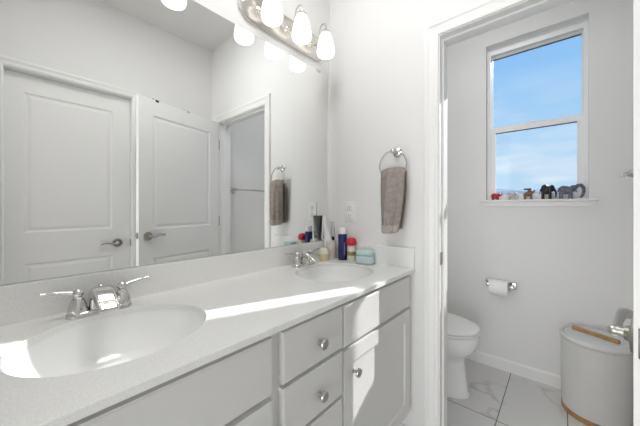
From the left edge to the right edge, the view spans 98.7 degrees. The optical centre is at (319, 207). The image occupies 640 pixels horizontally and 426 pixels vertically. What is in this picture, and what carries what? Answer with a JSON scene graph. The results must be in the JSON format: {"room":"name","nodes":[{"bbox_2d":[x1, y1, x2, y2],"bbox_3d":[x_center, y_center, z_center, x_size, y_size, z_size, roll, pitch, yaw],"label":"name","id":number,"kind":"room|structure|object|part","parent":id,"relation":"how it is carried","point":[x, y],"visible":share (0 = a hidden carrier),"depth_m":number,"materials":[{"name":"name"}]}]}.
{"room":"bathroom","nodes":[
{"label":"bathroom","id":0,"kind":"room"},
{"bbox_2d":[0,0,329,285],"bbox_3d":[-1.035,-0.170,0.595,0.120,2.800,5.770,0,0,41],"label":"wall","id":1,"kind":"structure","parent":0,"point":[318,11],"depth_m":1.56,"materials":[{"name":"white paint"}]},
{"bbox_2d":[0,241,323,325],"bbox_3d":[-0.389,0.256,1.222,0.019,0.102,1.393,0,0,41],"label":"backsplash","id":2,"kind":"structure","parent":1,"relation":"attached to","point":[19,302],"depth_m":0.96,"materials":[{"name":"stone"}]},
{"bbox_2d":[0,0,326,284],"bbox_3d":[-0.405,-0.316,1.214,0.010,1.040,1.361,0,0,41],"label":"wall mirror","id":3,"kind":"object","parent":1,"relation":"attached to","point":[133,133],"visible":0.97,"depth_m":0.97,"materials":[{"name":"silver glass"}]},
{"bbox_2d":[237,0,334,61],"bbox_3d":[-0.119,-0.947,1.421,0.168,0.192,0.594,0,0,41],"label":"vanity light","id":4,"kind":"object","parent":1,"relation":"attached to","point":[268,16],"visible":1,"depth_m":1.38,"materials":[{"name":"white glass"}]},
{"bbox_3d":[-0.253,-0.985,1.286,0.102,0.117,0.038,0,0,41],"label":"arm","id":5,"kind":"part","parent":4,"relation":"part of","materials":[{"name":"silver metal"}]},
{"bbox_3d":[-0.219,-0.914,1.256,0.101,0.127,0.101,0,0,41],"label":"lamp shade","id":6,"kind":"part","parent":4,"relation":"part of","materials":[{"name":"white glass"}]},
{"bbox_3d":[-0.128,-0.985,1.429,0.102,0.117,0.038,0,0,41],"label":"arm","id":7,"kind":"part","parent":4,"relation":"part of","materials":[{"name":"silver metal"}]},
{"bbox_3d":[-0.093,-0.914,1.398,0.101,0.127,0.101,0,0,41],"label":"lamp shade","id":8,"kind":"part","parent":4,"relation":"part of","materials":[{"name":"white glass"}]},
{"bbox_3d":[-0.003,-0.985,1.572,0.102,0.117,0.038,0,0,41],"label":"arm","id":9,"kind":"part","parent":4,"relation":"part of","materials":[{"name":"silver metal"}]},
{"bbox_3d":[0.032,-0.914,1.541,0.101,0.127,0.101,0,0,41],"label":"lamp shade","id":10,"kind":"part","parent":4,"relation":"part of","materials":[{"name":"white glass"}]},
{"bbox_2d":[330,0,481,425],"bbox_3d":[0.737,-0.170,1.239,1.694,2.800,0.115,0,0,41],"label":"wall","id":11,"kind":"structure","parent":0,"point":[377,62],"depth_m":1.51,"materials":[{"name":"white paint"}]},
{"bbox_2d":[345,201,354,221],"bbox_3d":[0.179,0.025,1.646,0.076,0.123,0.008,0,0,41],"label":"wall outlet","id":12,"kind":"object","parent":11,"relation":"attached to","point":[349,206],"visible":1,"depth_m":1.64,"materials":[{"name":"white plastic"}]},
{"bbox_2d":[347,205,351,210],"bbox_3d":[0.178,0.001,1.645,0.038,0.036,0.004,0,0,41],"label":"receptacle","id":13,"kind":"object","parent":12,"relation":"attached to","point":[349,207],"depth_m":1.64,"materials":[{"name":"white plastic"}]},
{"bbox_2d":[347,213,351,218],"bbox_3d":[0.178,0.050,1.645,0.038,0.036,0.004,0,0,41],"label":"receptacle","id":14,"kind":"object","parent":12,"relation":"attached to","point":[349,215],"depth_m":1.64,"materials":[{"name":"white plastic"}]},
{"bbox_2d":[379,147,407,173],"bbox_3d":[0.386,-0.227,1.428,0.158,0.178,0.064,0,0,41],"label":"towel ring","id":15,"kind":"object","parent":11,"relation":"attached to","point":[397,152],"visible":0.8,"depth_m":1.43,"materials":[{"name":"silver metal"}]},
{"bbox_2d":[381,167,406,233],"bbox_3d":[0.375,-0.036,1.406,0.134,0.337,0.103,0,0,20],"label":"hand towel","id":16,"kind":"object","parent":15,"relation":"hanging from","point":[393,180],"visible":1,"depth_m":1.37,"materials":[{"name":"grey fabric"}]},
{"bbox_2d":[424,0,524,425],"bbox_3d":[0.834,0.171,1.066,0.858,2.118,0.017,0,0,41],"label":"trim","id":17,"kind":"structure","parent":11,"relation":"attached to","point":[483,8],"depth_m":1.32,"materials":[{"name":"white paint"}]},
{"bbox_2d":[439,0,573,425],"bbox_3d":[0.877,0.198,1.116,0.752,2.065,0.117,0,0,41],"label":"trim","id":18,"kind":"structure","parent":11,"relation":"attached to","point":[527,8],"depth_m":1.31,"materials":[{"name":"white paint"}]},
{"bbox_2d":[607,0,639,425],"bbox_3d":[0.795,0.201,0.614,0.763,2.035,0.119,0,0,-34],"label":"door","id":19,"kind":"structure","parent":11,"relation":"in","point":[631,333],"depth_m":0.42,"materials":[{"name":"white paint"}]},
{"bbox_3d":[0.561,0.211,0.508,0.124,0.031,0.028,0,0,-36],"label":"lever arm","id":20,"kind":"part","parent":19,"relation":"part of","materials":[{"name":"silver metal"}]},
{"bbox_3d":[0.527,0.214,0.464,0.066,0.066,0.018,0,0,-34],"label":"lever handle","id":21,"kind":"part","parent":19,"relation":"part of","materials":[{"name":"silver metal"}]},
{"bbox_3d":[0.484,0.205,0.402,0.011,0.046,0.025,0,0,-34],"label":"latch plate","id":22,"kind":"part","parent":19,"relation":"part of","materials":[{"name":"silver metal"}]},
{"bbox_2d":[447,358,587,425],"bbox_3d":[0.613,1.290,-0.803,4.600,0.120,5.900,0,0,41],"label":"floor","id":23,"kind":"structure","parent":0,"point":[497,397],"depth_m":1.74,"materials":[{"name":"tile"}]},
{"bbox_2d":[67,275,409,425],"bbox_3d":[-0.181,0.777,1.039,0.571,0.905,1.390,0,0,41],"label":"vanity cabinet","id":24,"kind":"object","parent":23,"relation":"on","point":[348,363],"visible":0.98,"depth_m":0.81,"materials":[{"name":"white paint"}]},
{"bbox_2d":[0,240,415,425],"bbox_3d":[-0.187,0.264,1.045,0.557,0.118,1.393,0,0,41],"label":"countertop","id":25,"kind":"structure","parent":24,"relation":"on","point":[246,298],"depth_m":0.78,"materials":[{"name":"stone"}]},
{"bbox_2d":[40,276,148,319],"bbox_3d":[-0.653,0.267,0.819,0.185,0.080,0.186,0,0,-4],"label":"faucet","id":26,"kind":"object","parent":25,"relation":"on","point":[101,299],"visible":1,"depth_m":0.77,"materials":[{"name":"silver metal"}]},
{"bbox_3d":[-0.713,0.237,0.748,0.012,0.021,0.068,0,0,45],"label":"lever","id":27,"kind":"part","parent":26,"relation":"part of","materials":[{"name":"silver metal"}]},
{"bbox_3d":[-0.685,0.263,0.777,0.048,0.064,0.048,0,0,41],"label":"handle","id":28,"kind":"part","parent":26,"relation":"part of","materials":[{"name":"silver metal"}]},
{"bbox_3d":[-0.650,0.300,0.816,0.052,0.014,0.156,0,0,41],"label":"plate","id":29,"kind":"part","parent":26,"relation":"part of","materials":[{"name":"silver metal"}]},
{"bbox_3d":[-0.626,0.265,0.795,0.148,0.072,0.058,0,0,41],"label":"spout","id":30,"kind":"part","parent":26,"relation":"part of","materials":[{"name":"silver metal"}]},
{"bbox_3d":[-0.616,0.263,0.855,0.048,0.064,0.048,0,0,41],"label":"handle","id":31,"kind":"part","parent":26,"relation":"part of","materials":[{"name":"silver metal"}]},
{"bbox_3d":[-0.591,0.237,0.887,0.012,0.021,0.068,0,0,38],"label":"lever","id":32,"kind":"part","parent":26,"relation":"part of","materials":[{"name":"silver metal"}]},
{"bbox_2d":[0,309,205,377],"bbox_3d":[-0.495,0.394,0.687,0.377,0.140,0.424,0,0,41],"label":"sink","id":33,"kind":"object","parent":25,"relation":"in","point":[118,339],"visible":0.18,"depth_m":0.78,"materials":[{"name":"ceramic"}]},
{"bbox_2d":[285,248,321,267],"bbox_3d":[-0.086,0.267,1.465,0.185,0.080,0.186,0,0,-4],"label":"faucet","id":34,"kind":"object","parent":25,"relation":"on","point":[306,258],"visible":1,"depth_m":1.42,"materials":[{"name":"silver metal"}]},
{"bbox_3d":[-0.118,0.263,1.424,0.048,0.064,0.048,0,0,41],"label":"handle","id":35,"kind":"part","parent":34,"relation":"part of","materials":[{"name":"silver metal"}]},
{"bbox_3d":[-0.084,0.300,1.463,0.052,0.014,0.156,0,0,41],"label":"plate","id":36,"kind":"part","parent":34,"relation":"part of","materials":[{"name":"silver metal"}]},
{"bbox_3d":[-0.059,0.265,1.441,0.148,0.072,0.058,0,0,41],"label":"spout","id":37,"kind":"part","parent":34,"relation":"part of","materials":[{"name":"silver metal"}]},
{"bbox_2d":[319,247,328,260],"bbox_3d":[0.021,0.269,1.596,0.060,0.075,0.060,0,0,41],"label":"soap bottle","id":38,"kind":"object","parent":25,"relation":"on","point":[323,251],"visible":0.96,"depth_m":1.57,"materials":[{"name":"plastic"}]},
{"bbox_2d":[326,240,335,258],"bbox_3d":[0.062,0.254,1.658,0.073,0.106,0.073,0,0,41],"label":"tumbler","id":39,"kind":"object","parent":25,"relation":"on","point":[330,245],"visible":0.7,"depth_m":1.62,"materials":[{"name":"beige ceramic"}]},
{"bbox_2d":[323,215,331,246],"bbox_3d":[0.048,0.175,1.655,0.064,0.253,0.065,0,0,27],"label":"toothpaste tube","id":40,"kind":"object","parent":39,"relation":"in","point":[326,233],"visible":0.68,"depth_m":1.64,"materials":[{"name":"white plastic"}]},
{"bbox_2d":[331,220,334,239],"bbox_3d":[0.081,0.141,1.722,0.022,0.128,0.022,0,0,-4],"label":"tube","id":41,"kind":"object","parent":39,"relation":"in","point":[332,221],"visible":0.88,"depth_m":1.72,"materials":[{"name":"white plastic"}]},
{"bbox_2d":[296,266,372,280],"bbox_3d":[0.072,0.394,1.333,0.377,0.140,0.424,0,0,41],"label":"sink","id":42,"kind":"object","parent":25,"relation":"in","point":[324,273],"visible":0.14,"depth_m":1.50,"materials":[{"name":"ceramic"}]},
{"bbox_2d":[338,227,346,259],"bbox_3d":[0.133,0.212,1.620,0.053,0.189,0.053,0,0,41],"label":"bottle","id":43,"kind":"object","parent":25,"relation":"on","point":[342,236],"visible":0.99,"depth_m":1.60,"materials":[{"name":"blue plastic"}]},
{"bbox_2d":[346,237,356,261],"bbox_3d":[0.180,0.239,1.580,0.060,0.136,0.060,0,0,41],"label":"jar","id":44,"kind":"object","parent":25,"relation":"on","point":[351,242],"visible":1,"depth_m":1.56,"materials":[{"name":"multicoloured plastic"}]},
{"bbox_2d":[356,249,374,264],"bbox_3d":[0.247,0.269,1.502,0.094,0.076,0.066,0,0,25],"label":"storage box","id":45,"kind":"object","parent":25,"relation":"on","point":[364,256],"visible":1,"depth_m":1.48,"materials":[{"name":"teal plastic"}]},
{"bbox_2d":[356,255,374,264],"bbox_3d":[0.247,0.283,1.502,0.092,0.046,0.064,0,0,25],"label":"tub","id":46,"kind":"object","parent":45,"relation":"in","point":[360,259],"depth_m":1.47,"materials":[{"name":"teal plastic"}]},
{"bbox_3d":[0.247,0.246,1.502,0.094,0.032,0.066,0,0,25],"label":"lid","id":47,"kind":"part","parent":45,"relation":"part of","materials":[{"name":"teal plastic"}]},
{"bbox_3d":[-0.285,0.757,0.546,0.019,0.511,0.469,0,0,41],"label":"door","id":48,"kind":"part","parent":24,"relation":"part of","materials":[{"name":"white paint"}]},
{"bbox_3d":[-0.018,0.567,0.850,0.020,0.147,0.269,0,0,41],"label":"drawer","id":49,"kind":"part","parent":24,"relation":"part of","materials":[{"name":"white paint"}]},
{"bbox_3d":[-0.018,0.409,0.850,0.020,0.141,0.269,0,0,41],"label":"drawer","id":50,"kind":"part","parent":24,"relation":"part of","materials":[{"name":"white paint"}]},
{"bbox_3d":[0.009,0.578,0.845,0.030,0.033,0.033,0,0,41],"label":"knob","id":51,"kind":"part","parent":24,"relation":"part of","materials":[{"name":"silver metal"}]},
{"bbox_3d":[0.009,0.418,0.845,0.030,0.033,0.033,0,0,41],"label":"knob","id":52,"kind":"part","parent":24,"relation":"part of","materials":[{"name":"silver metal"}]},
{"bbox_3d":[-0.018,0.833,0.850,0.020,0.360,0.269,0,0,41],"label":"drawer","id":53,"kind":"part","parent":24,"relation":"part of","materials":[{"name":"white paint"}]},
{"bbox_3d":[-0.010,0.677,0.889,0.020,0.705,1.390,0,0,41],"label":"frame","id":54,"kind":"part","parent":24,"relation":"part of","materials":[{"name":"white paint"}]},
{"bbox_3d":[0.134,0.590,0.987,0.030,0.033,0.033,0,0,41],"label":"knob","id":55,"kind":"part","parent":24,"relation":"part of","materials":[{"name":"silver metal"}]},
{"bbox_3d":[0.259,0.757,1.167,0.019,0.511,0.554,0,0,41],"label":"door","id":56,"kind":"part","parent":24,"relation":"part of","materials":[{"name":"white paint"}]},
{"bbox_2d":[447,312,479,398],"bbox_3d":[0.748,0.835,1.984,0.714,0.790,0.446,0,0,41],"label":"toilet","id":57,"kind":"object","parent":23,"relation":"on","point":[463,334],"visible":0.19,"depth_m":1.77,"materials":[{"name":"ceramic"}]},
{"bbox_3d":[0.828,0.809,1.914,0.497,0.018,0.370,0,0,41],"label":"seat","id":58,"kind":"part","parent":57,"relation":"part of","materials":[{"name":"white plastic"}]},
{"bbox_3d":[0.822,0.796,1.919,0.517,0.046,0.372,0,0,41],"label":"lid","id":59,"kind":"part","parent":57,"relation":"part of","materials":[{"name":"white plastic"}]},
{"bbox_2d":[559,325,632,425],"bbox_3d":[1.634,0.987,1.633,0.325,0.486,0.325,0,0,41],"label":"hamper","id":60,"kind":"object","parent":23,"relation":"on","point":[596,364],"visible":0.9,"depth_m":1.53,"materials":[{"name":"white"}]},
{"bbox_3d":[1.634,0.777,1.633,0.287,0.025,0.287,0,0,41],"label":"lid","id":61,"kind":"part","parent":60,"relation":"part of","materials":[{"name":"plastic"}]},
{"bbox_3d":[1.639,0.755,1.639,0.022,0.022,0.216,0,0,-21],"label":"handle","id":62,"kind":"part","parent":60,"relation":"part of","materials":[{"name":"brown wood"}]},
{"bbox_2d":[447,0,632,375],"bbox_3d":[1.425,-0.170,2.100,1.595,2.800,0.163,0,0,41],"label":"wall","id":63,"kind":"structure","parent":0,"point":[568,266],"depth_m":1.93,"materials":[{"name":"white paint"}]},
{"bbox_2d":[491,193,501,199],"bbox_3d":[1.369,-0.085,2.134,0.078,0.053,0.042,0,0,41],"label":"elephant figurine","id":64,"kind":"object","parent":63,"relation":"on","point":[494,195],"visible":0.94,"depth_m":2.12,"materials":[{"name":"red ceramic"}]},
{"bbox_2d":[486,279,516,289],"bbox_3d":[1.353,0.583,2.067,0.198,0.050,0.078,0,0,41],"label":"toilet paper holder","id":65,"kind":"object","parent":63,"relation":"attached to","point":[512,286],"visible":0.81,"depth_m":2.03,"materials":[{"name":"silver metal"}]},
{"bbox_2d":[489,279,508,296],"bbox_3d":[1.335,0.600,2.051,0.116,0.114,0.114,0,0,41],"label":"toilet paper roll","id":66,"kind":"object","parent":65,"relation":"hanging from","point":[496,287],"visible":1,"depth_m":2.02,"materials":[{"name":"white paper"}]},
{"bbox_3d":[1.411,0.583,2.016,0.044,0.050,0.078,0,0,41],"label":"mounting plate","id":67,"kind":"part","parent":65,"relation":"part of","materials":[{"name":"silver metal"}]},
{"bbox_2d":[506,192,518,199],"bbox_3d":[1.445,-0.086,2.067,0.077,0.057,0.044,0,0,41],"label":"elephant figurine","id":68,"kind":"object","parent":63,"relation":"on","point":[510,194],"visible":1,"depth_m":2.05,"materials":[{"name":"white ceramic"}]},
{"bbox_2d":[466,350,560,388],"bbox_3d":[1.353,1.188,2.109,1.475,0.085,0.014,0,0,41],"label":"baseboard","id":69,"kind":"structure","parent":63,"relation":"attached to","point":[528,372],"depth_m":2.02,"materials":[{"name":"white paint"}]},
{"bbox_2d":[523,188,534,198],"bbox_3d":[1.521,-0.099,2.001,0.073,0.081,0.034,0,0,41],"label":"animal figurine","id":70,"kind":"object","parent":63,"relation":"on","point":[529,192],"visible":0.9,"depth_m":1.99,"materials":[{"name":"brown wood"}]},
{"bbox_2d":[487,17,587,199],"bbox_3d":[1.576,-0.661,2.031,0.579,1.202,0.067,0,0,41],"label":"window","id":71,"kind":"structure","parent":63,"relation":"attached to","point":[579,27],"depth_m":1.97,"materials":[{"name":"plastic"}]},
{"bbox_3d":[1.570,-0.352,2.024,0.531,0.545,0.024,0,0,41],"label":"sash","id":72,"kind":"part","parent":71,"relation":"part of","materials":[{"name":"plastic"}]},
{"bbox_3d":[1.589,-0.900,2.045,0.531,0.599,0.020,0,0,41],"label":"sash","id":73,"kind":"part","parent":71,"relation":"part of","materials":[{"name":"glass"}]},
{"bbox_2d":[539,184,556,198],"bbox_3d":[1.600,-0.110,1.931,0.094,0.104,0.056,0,0,41],"label":"elephant figurine","id":74,"kind":"object","parent":63,"relation":"on","point":[545,189],"visible":0.97,"depth_m":1.91,"materials":[{"name":"black wood"}]},
{"bbox_2d":[556,183,585,198],"bbox_3d":[1.688,-0.109,1.852,0.146,0.101,0.050,0,0,41],"label":"elephant figurine","id":75,"kind":"object","parent":63,"relation":"on","point":[569,190],"visible":0.99,"depth_m":1.84,"materials":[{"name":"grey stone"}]},
{"bbox_3d":[1.625,-0.170,1.209,0.120,2.800,1.010,0,0,41],"label":"wall","id":76,"kind":"structure","parent":0,"visible":0},
{"bbox_2d":[621,169,632,177],"bbox_3d":[1.517,-0.182,1.257,0.105,0.048,0.848,0,0,41],"label":"towel bar","id":77,"kind":"object","parent":76,"relation":"attached to","point":[629,173],"visible":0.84,"depth_m":1.50,"materials":[{"name":"silver metal"}]},
{"label":"outside","id":78,"kind":"structure","parent":0,"visible":0},
{"bbox_2d":[496,188,576,193],"bbox_3d":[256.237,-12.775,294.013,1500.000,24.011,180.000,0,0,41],"label":"hills","id":79,"kind":"structure","parent":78,"point":[501,191],"depth_m":280.67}
]}

